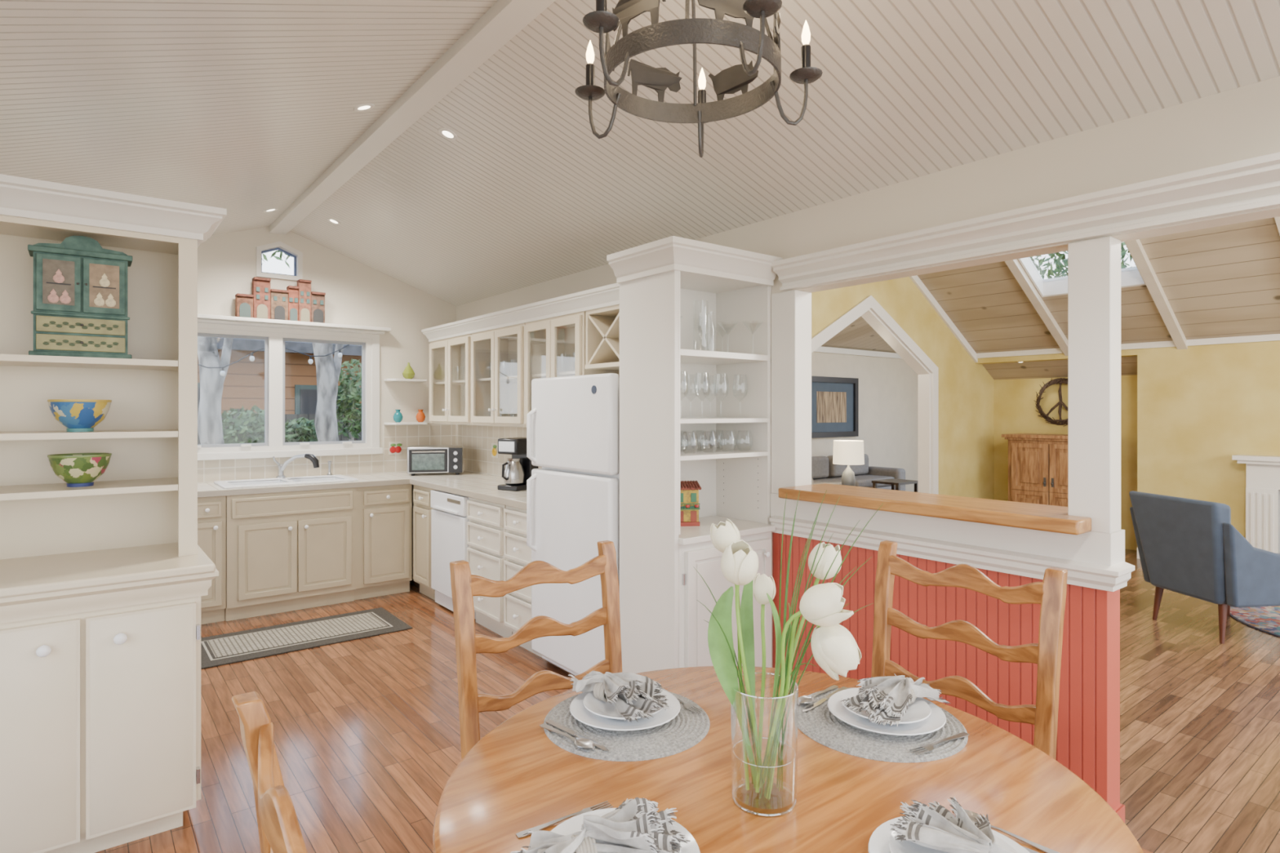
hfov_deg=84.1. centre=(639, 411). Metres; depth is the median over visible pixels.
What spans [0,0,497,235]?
ceiling
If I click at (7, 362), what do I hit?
shelf
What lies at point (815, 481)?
seat cushion
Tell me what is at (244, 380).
house
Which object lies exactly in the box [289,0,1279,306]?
ceiling
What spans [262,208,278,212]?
recessed light
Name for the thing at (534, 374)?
shelf
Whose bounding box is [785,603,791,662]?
tulip leaf
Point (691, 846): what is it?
dinner plate
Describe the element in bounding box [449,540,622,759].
dining chair
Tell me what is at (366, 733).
floor
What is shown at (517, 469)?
coffee maker
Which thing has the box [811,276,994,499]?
wall
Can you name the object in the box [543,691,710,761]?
placemat
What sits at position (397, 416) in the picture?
bud vase
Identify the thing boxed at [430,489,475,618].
dishwasher
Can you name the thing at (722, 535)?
tulip
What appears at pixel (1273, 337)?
trim
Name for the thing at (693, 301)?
glass vase
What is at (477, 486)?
countertop
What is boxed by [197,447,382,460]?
trim
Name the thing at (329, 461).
soap dispenser
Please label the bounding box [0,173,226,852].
hutch
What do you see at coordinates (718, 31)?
chandelier
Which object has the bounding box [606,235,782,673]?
bookcase
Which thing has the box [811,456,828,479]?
cushion
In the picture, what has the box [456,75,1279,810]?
wall
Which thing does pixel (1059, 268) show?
tree
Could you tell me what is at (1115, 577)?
trim
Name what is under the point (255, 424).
shrub
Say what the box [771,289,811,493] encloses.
trim
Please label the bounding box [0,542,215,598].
countertop
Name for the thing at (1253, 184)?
crown molding
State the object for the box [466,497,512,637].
base cabinet
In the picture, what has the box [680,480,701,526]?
house figurine
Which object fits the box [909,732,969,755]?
fork
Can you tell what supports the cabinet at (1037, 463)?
on the floor
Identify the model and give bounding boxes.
[235,276,325,323]
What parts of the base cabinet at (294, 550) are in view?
door, door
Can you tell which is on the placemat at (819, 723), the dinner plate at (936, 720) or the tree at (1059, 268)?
the dinner plate at (936, 720)
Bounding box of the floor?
[95,549,1279,852]
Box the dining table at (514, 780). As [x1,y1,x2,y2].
[432,666,1143,852]
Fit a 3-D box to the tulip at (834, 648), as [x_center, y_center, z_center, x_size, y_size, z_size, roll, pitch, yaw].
[0.300,0.535,1.285,0.191,0.355,0.080,0,0,27]
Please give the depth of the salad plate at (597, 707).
1.68 m
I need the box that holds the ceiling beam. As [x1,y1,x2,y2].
[269,0,555,235]
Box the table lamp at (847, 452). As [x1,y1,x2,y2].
[832,440,864,486]
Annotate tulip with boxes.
[710,518,749,790]
[720,539,762,769]
[752,573,775,792]
[761,582,853,785]
[763,614,861,784]
[765,542,841,799]
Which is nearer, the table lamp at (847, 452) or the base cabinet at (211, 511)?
the base cabinet at (211, 511)
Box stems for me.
[693,489,883,799]
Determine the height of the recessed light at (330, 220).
0.039 m
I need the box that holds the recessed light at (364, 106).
[353,103,374,111]
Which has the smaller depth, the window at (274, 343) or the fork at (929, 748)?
the fork at (929, 748)
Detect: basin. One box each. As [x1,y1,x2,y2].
[228,479,285,485]
[288,476,342,481]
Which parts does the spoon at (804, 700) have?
handle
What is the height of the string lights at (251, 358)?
0.461 m
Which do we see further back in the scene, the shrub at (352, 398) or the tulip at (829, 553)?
the shrub at (352, 398)
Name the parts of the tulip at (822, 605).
stem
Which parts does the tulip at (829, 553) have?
stem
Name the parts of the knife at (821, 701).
blade, handle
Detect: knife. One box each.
[545,719,608,751]
[802,686,848,712]
[1021,845,1039,852]
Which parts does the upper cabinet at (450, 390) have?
door, door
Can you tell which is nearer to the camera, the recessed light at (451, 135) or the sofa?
the recessed light at (451, 135)
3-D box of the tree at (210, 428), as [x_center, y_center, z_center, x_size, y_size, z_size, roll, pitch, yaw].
[-4.051,-0.356,7.119,1.463,4.326,1.016,0,0,-38]
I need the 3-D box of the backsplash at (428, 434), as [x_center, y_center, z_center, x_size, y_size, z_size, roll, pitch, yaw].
[-2.950,0.330,5.753,3.072,0.440,0.008,0,0,-38]
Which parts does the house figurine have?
door, door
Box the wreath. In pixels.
[1033,377,1067,426]
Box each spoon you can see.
[539,724,594,750]
[796,684,838,705]
[951,808,1059,852]
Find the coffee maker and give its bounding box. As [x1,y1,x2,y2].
[497,437,538,491]
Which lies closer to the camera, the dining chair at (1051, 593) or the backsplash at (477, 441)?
the dining chair at (1051, 593)
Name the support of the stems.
in the flower vase at (733, 791)
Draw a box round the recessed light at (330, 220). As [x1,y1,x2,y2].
[327,217,341,225]
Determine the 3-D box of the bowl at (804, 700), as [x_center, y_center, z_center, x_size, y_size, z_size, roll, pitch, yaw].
[0.409,0.717,1.757,0.047,0.009,0.045,0,0,-1]
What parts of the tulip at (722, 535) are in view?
stem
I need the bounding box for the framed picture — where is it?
[811,376,858,438]
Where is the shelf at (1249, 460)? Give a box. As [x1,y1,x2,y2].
[1231,454,1279,465]
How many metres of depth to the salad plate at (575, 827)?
1.19 m
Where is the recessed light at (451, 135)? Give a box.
[438,127,457,140]
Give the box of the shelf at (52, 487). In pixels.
[0,477,177,500]
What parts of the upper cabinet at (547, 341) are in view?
door, door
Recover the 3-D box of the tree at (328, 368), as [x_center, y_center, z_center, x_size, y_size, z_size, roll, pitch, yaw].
[-3.070,-0.368,8.427,1.643,4.342,0.990,0,0,-38]
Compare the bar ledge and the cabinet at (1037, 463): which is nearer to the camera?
the bar ledge
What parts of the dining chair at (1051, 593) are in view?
post, post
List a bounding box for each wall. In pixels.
[197,226,456,575]
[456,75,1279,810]
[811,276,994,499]
[975,340,1279,550]
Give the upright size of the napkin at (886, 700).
0.074 m
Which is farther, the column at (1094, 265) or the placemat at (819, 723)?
the column at (1094, 265)
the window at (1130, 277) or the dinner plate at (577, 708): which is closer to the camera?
the dinner plate at (577, 708)
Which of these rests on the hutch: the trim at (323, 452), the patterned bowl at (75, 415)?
the patterned bowl at (75, 415)
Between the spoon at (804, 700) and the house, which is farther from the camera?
the house
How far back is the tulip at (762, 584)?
1.40 m
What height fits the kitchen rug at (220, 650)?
0.016 m
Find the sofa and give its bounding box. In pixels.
[811,453,905,491]
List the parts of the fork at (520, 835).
handle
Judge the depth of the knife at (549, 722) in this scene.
1.59 m
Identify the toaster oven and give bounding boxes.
[407,444,462,475]
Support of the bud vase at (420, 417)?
on the corner shelf at (389, 423)
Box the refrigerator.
[526,373,619,675]
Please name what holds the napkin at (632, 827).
on the salad plate at (575, 827)
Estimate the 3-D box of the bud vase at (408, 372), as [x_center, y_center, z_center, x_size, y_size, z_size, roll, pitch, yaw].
[-2.069,-0.360,6.349,0.110,0.150,0.110,0,0,-38]
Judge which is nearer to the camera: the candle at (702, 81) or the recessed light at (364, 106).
the candle at (702, 81)
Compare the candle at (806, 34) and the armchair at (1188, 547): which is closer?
the candle at (806, 34)
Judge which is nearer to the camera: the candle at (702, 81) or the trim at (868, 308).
the candle at (702, 81)
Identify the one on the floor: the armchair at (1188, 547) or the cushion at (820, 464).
the armchair at (1188, 547)
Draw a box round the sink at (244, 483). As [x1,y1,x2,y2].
[213,474,358,488]
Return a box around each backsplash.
[197,422,455,483]
[455,424,542,476]
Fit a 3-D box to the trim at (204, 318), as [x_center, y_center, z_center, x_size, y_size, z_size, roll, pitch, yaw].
[-2.935,-0.703,5.693,1.840,0.054,0.120,0,0,-38]
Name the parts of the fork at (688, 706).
handle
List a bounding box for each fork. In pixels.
[515,800,613,838]
[660,688,703,713]
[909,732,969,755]
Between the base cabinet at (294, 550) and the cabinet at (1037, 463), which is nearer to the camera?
the base cabinet at (294, 550)
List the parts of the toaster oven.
door, handle, control panel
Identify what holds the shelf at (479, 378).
attached to the upper cabinet at (497, 397)
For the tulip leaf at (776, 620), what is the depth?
1.28 m
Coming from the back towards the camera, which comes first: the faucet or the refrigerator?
the faucet
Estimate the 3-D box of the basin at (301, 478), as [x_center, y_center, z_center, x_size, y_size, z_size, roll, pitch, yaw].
[-2.563,0.635,5.617,0.380,0.190,0.370,0,0,-38]
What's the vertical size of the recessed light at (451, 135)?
0.039 m
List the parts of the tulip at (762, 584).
stem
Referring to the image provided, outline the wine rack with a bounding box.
[584,304,619,370]
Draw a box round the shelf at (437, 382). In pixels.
[434,379,465,385]
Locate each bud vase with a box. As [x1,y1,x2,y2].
[392,409,403,422]
[402,362,414,378]
[415,409,425,422]
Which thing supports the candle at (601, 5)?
on the chandelier at (718, 31)
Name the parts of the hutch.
door, knob, panel, panel, counter moulding, crown, knob, door, panel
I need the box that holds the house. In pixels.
[197,337,361,414]
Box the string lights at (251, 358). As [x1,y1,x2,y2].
[197,344,349,376]
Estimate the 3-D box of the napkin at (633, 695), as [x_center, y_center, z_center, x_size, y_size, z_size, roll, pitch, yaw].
[-0.048,0.666,1.715,0.162,0.076,0.294,0,0,-42]
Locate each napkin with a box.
[511,797,690,852]
[568,671,671,722]
[840,674,951,726]
[889,796,1015,852]
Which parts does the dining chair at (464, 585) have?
post, post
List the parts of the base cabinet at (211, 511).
drawer, door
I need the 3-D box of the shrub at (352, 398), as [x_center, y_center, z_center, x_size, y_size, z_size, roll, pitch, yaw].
[-3.535,0.570,8.660,0.503,2.441,0.634,0,0,-38]
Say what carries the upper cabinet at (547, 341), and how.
attached to the wall at (1242, 122)
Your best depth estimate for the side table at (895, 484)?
9.43 m
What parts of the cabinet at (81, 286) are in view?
door, painted panel, moulding, moulding, moulding, drawer, drawer, door, painted panel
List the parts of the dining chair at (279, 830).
post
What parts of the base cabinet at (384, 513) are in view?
drawer, door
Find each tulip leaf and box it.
[707,586,757,788]
[739,579,761,788]
[766,593,782,778]
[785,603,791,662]
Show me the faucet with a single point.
(314, 460)
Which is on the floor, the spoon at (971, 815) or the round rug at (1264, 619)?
the round rug at (1264, 619)
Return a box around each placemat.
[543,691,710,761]
[791,687,968,763]
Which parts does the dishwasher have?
handle, control panel, door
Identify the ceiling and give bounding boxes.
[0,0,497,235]
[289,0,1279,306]
[821,315,897,353]
[917,217,1279,379]
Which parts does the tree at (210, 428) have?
crown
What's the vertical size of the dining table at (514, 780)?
0.758 m
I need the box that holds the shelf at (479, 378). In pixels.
[476,375,517,382]
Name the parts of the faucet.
lever, spout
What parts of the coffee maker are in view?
carafe handle, water tank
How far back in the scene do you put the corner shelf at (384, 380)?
6.28 m
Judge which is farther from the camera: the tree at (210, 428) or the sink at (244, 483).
the tree at (210, 428)
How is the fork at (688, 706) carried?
on the placemat at (687, 729)
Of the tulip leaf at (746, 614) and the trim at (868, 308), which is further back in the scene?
the trim at (868, 308)
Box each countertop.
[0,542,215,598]
[197,471,526,510]
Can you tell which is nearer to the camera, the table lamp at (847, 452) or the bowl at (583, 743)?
the bowl at (583, 743)
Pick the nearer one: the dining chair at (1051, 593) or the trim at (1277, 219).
the dining chair at (1051, 593)
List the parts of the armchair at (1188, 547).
arm, leg, leg, leg, arm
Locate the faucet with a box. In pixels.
[272,453,319,478]
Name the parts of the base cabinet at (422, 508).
drawer, door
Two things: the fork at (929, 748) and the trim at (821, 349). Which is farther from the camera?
the trim at (821, 349)
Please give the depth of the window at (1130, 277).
6.96 m
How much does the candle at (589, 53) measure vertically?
0.155 m
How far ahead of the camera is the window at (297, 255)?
5.78 m
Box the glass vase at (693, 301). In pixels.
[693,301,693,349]
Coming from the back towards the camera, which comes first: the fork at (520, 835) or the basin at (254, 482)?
the basin at (254, 482)
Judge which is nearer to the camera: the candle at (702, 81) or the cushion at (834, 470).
the candle at (702, 81)
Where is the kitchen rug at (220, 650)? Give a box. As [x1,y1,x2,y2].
[200,607,412,669]
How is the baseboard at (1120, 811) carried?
attached to the wall at (1242, 122)
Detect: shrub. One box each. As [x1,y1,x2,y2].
[221,404,264,444]
[284,417,318,442]
[336,359,361,440]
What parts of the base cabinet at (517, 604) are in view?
drawer, drawer, drawer, drawer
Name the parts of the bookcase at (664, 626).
panel, frame, crown, panel, panel, shelf, shelf, shelf, frame, shelf, door, panel, knob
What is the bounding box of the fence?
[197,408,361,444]
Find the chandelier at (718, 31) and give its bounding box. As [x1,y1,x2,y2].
[574,0,822,157]
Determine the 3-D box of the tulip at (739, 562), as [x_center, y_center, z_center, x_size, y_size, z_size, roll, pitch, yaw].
[0.209,0.472,1.299,0.067,0.482,0.151,0,0,44]
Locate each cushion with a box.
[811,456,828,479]
[813,478,841,484]
[826,453,868,476]
[827,474,893,487]
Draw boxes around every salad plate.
[561,811,680,852]
[583,690,666,719]
[841,688,931,724]
[888,827,1017,852]
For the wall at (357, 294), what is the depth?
6.15 m
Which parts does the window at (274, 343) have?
sash, sash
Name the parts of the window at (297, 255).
sash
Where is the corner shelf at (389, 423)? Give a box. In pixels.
[383,422,426,425]
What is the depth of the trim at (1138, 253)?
6.41 m
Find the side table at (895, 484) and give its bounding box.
[871,478,917,492]
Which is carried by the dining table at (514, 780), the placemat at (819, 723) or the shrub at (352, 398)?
the placemat at (819, 723)
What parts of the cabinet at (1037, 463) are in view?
door, cornice, door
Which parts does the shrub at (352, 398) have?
stem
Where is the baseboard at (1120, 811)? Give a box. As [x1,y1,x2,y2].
[1114,804,1124,822]
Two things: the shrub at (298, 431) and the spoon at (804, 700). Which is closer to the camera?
the spoon at (804, 700)
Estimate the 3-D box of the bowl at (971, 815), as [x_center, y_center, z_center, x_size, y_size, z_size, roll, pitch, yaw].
[0.586,0.723,1.262,0.045,0.009,0.047,0,0,-1]
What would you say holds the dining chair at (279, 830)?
on the floor
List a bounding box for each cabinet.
[27,235,132,359]
[197,496,226,624]
[225,488,355,621]
[354,484,412,599]
[413,484,435,599]
[429,333,471,425]
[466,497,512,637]
[471,323,525,426]
[503,505,542,657]
[524,311,619,426]
[1001,433,1067,506]
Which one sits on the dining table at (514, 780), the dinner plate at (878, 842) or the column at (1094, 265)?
the dinner plate at (878, 842)
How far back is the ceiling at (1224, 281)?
6.59 m
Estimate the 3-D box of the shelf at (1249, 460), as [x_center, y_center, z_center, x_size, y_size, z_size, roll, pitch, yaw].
[5.887,0.435,5.924,0.219,0.070,1.440,0,0,-38]
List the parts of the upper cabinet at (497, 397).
door, door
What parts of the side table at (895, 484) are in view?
leg, leg, leg, leg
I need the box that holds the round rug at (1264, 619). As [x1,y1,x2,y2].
[1230,605,1279,637]
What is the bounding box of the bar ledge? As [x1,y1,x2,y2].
[777,483,1091,535]
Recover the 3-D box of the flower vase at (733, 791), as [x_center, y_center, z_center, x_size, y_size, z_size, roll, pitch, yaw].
[0.233,0.622,1.333,0.127,0.217,0.127,0,0,-38]
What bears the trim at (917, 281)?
attached to the wall at (966, 388)
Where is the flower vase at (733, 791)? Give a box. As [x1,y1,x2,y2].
[730,671,798,817]
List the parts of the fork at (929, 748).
handle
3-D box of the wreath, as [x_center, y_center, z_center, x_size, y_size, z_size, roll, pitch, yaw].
[4.817,-0.103,8.144,0.060,0.563,0.556,0,0,-38]
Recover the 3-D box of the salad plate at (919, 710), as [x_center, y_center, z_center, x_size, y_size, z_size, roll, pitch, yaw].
[0.578,0.701,1.673,0.200,0.022,0.200,0,0,-38]
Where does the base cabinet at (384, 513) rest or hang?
on the floor
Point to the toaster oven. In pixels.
(433, 459)
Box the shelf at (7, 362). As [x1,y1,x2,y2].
[0,354,177,370]
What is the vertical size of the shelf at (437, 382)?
0.018 m
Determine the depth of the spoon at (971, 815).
1.21 m
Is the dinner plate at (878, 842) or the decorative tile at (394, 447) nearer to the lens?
the dinner plate at (878, 842)
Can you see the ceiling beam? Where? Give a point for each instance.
(504, 19)
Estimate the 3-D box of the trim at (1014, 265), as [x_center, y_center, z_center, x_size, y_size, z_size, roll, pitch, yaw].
[3.564,-1.460,6.833,2.750,1.720,0.080,0,0,-38]
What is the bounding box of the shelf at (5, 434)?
[0,429,177,440]
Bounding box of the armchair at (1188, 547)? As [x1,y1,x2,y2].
[1128,490,1279,644]
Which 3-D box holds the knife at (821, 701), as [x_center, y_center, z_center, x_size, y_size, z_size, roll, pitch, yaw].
[0.464,0.722,1.778,0.015,0.002,0.210,0,0,44]
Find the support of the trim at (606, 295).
on the upper cabinet at (450, 390)
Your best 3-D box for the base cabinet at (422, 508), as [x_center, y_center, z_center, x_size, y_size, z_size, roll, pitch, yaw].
[-1.511,1.044,5.814,0.660,0.893,0.428,0,0,-38]
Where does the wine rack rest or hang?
attached to the wall at (1242, 122)
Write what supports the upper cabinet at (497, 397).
attached to the wall at (1242, 122)
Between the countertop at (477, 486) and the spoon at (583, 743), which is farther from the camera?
the countertop at (477, 486)
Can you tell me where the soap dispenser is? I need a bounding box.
[327,460,332,475]
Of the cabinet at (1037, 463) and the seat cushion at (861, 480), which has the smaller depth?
the cabinet at (1037, 463)
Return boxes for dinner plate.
[550,808,700,852]
[569,689,680,731]
[827,687,946,735]
[868,815,1030,852]
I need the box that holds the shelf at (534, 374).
[530,370,574,377]
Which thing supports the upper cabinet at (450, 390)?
attached to the wall at (1242, 122)
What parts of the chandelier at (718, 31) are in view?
arm, arm, hanging rod, hanging rod, hanging rod, arm, arm, hanging rod, arm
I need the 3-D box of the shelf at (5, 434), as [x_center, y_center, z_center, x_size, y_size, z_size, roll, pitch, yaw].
[-2.261,0.086,2.461,1.163,0.022,0.334,0,0,-38]
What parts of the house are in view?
pane, pane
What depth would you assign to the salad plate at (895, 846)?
1.15 m
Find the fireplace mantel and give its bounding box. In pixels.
[1231,454,1279,553]
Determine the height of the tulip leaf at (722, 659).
0.387 m
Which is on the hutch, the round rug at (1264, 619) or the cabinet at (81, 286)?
the cabinet at (81, 286)
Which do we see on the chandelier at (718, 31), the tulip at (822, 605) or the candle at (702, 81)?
the candle at (702, 81)
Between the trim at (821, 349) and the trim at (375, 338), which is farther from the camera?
the trim at (821, 349)
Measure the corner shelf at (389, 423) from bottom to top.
0.020 m
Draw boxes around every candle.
[586,40,594,84]
[595,0,606,27]
[697,67,706,102]
[800,19,810,67]
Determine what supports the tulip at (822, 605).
in the flower vase at (733, 791)
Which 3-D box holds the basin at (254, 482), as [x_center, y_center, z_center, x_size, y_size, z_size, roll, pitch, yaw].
[-2.886,0.635,5.363,0.380,0.190,0.370,0,0,-38]
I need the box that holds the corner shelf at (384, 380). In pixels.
[383,378,426,382]
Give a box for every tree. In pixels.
[197,249,290,444]
[311,342,343,441]
[1030,241,1136,279]
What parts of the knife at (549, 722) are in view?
handle, blade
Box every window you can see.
[197,328,371,452]
[256,241,302,280]
[1017,241,1146,297]
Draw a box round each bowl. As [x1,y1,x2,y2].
[47,399,111,431]
[47,453,111,487]
[573,737,594,750]
[796,695,813,705]
[951,808,981,822]
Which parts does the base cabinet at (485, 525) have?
drawer, drawer, drawer, drawer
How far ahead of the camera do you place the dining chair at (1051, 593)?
1.96 m
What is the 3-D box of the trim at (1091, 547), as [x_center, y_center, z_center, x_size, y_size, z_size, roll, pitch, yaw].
[1.192,0.510,3.071,0.134,0.180,1.525,0,0,-38]
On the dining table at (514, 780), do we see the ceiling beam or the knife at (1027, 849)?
the knife at (1027, 849)
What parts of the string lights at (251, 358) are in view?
globe, globe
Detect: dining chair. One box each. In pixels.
[231,691,307,852]
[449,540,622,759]
[871,540,1067,759]
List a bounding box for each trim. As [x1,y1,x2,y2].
[197,313,391,334]
[197,322,379,453]
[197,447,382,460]
[421,283,619,342]
[768,515,1134,591]
[770,493,1124,565]
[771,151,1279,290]
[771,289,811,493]
[811,295,938,494]
[813,346,902,359]
[909,275,977,362]
[976,333,1279,559]
[1004,258,1067,355]
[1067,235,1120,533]
[1124,239,1187,349]
[1274,216,1279,235]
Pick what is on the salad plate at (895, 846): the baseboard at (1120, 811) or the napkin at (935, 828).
the napkin at (935, 828)
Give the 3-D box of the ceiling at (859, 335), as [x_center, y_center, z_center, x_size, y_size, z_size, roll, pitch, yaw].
[2.598,-1.280,9.075,7.500,0.700,2.380,0,0,-38]
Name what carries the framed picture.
attached to the wall at (966, 388)
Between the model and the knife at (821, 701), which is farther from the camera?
the model
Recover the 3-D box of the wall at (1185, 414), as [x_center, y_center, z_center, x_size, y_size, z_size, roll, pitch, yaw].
[6.450,0.380,5.832,0.550,2.220,7.200,0,0,-38]
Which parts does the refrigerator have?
handle, handle, fridge door, freezer door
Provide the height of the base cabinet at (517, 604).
0.893 m
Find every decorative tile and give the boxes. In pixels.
[388,441,402,454]
[491,443,498,457]
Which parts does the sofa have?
arm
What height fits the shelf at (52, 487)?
0.022 m

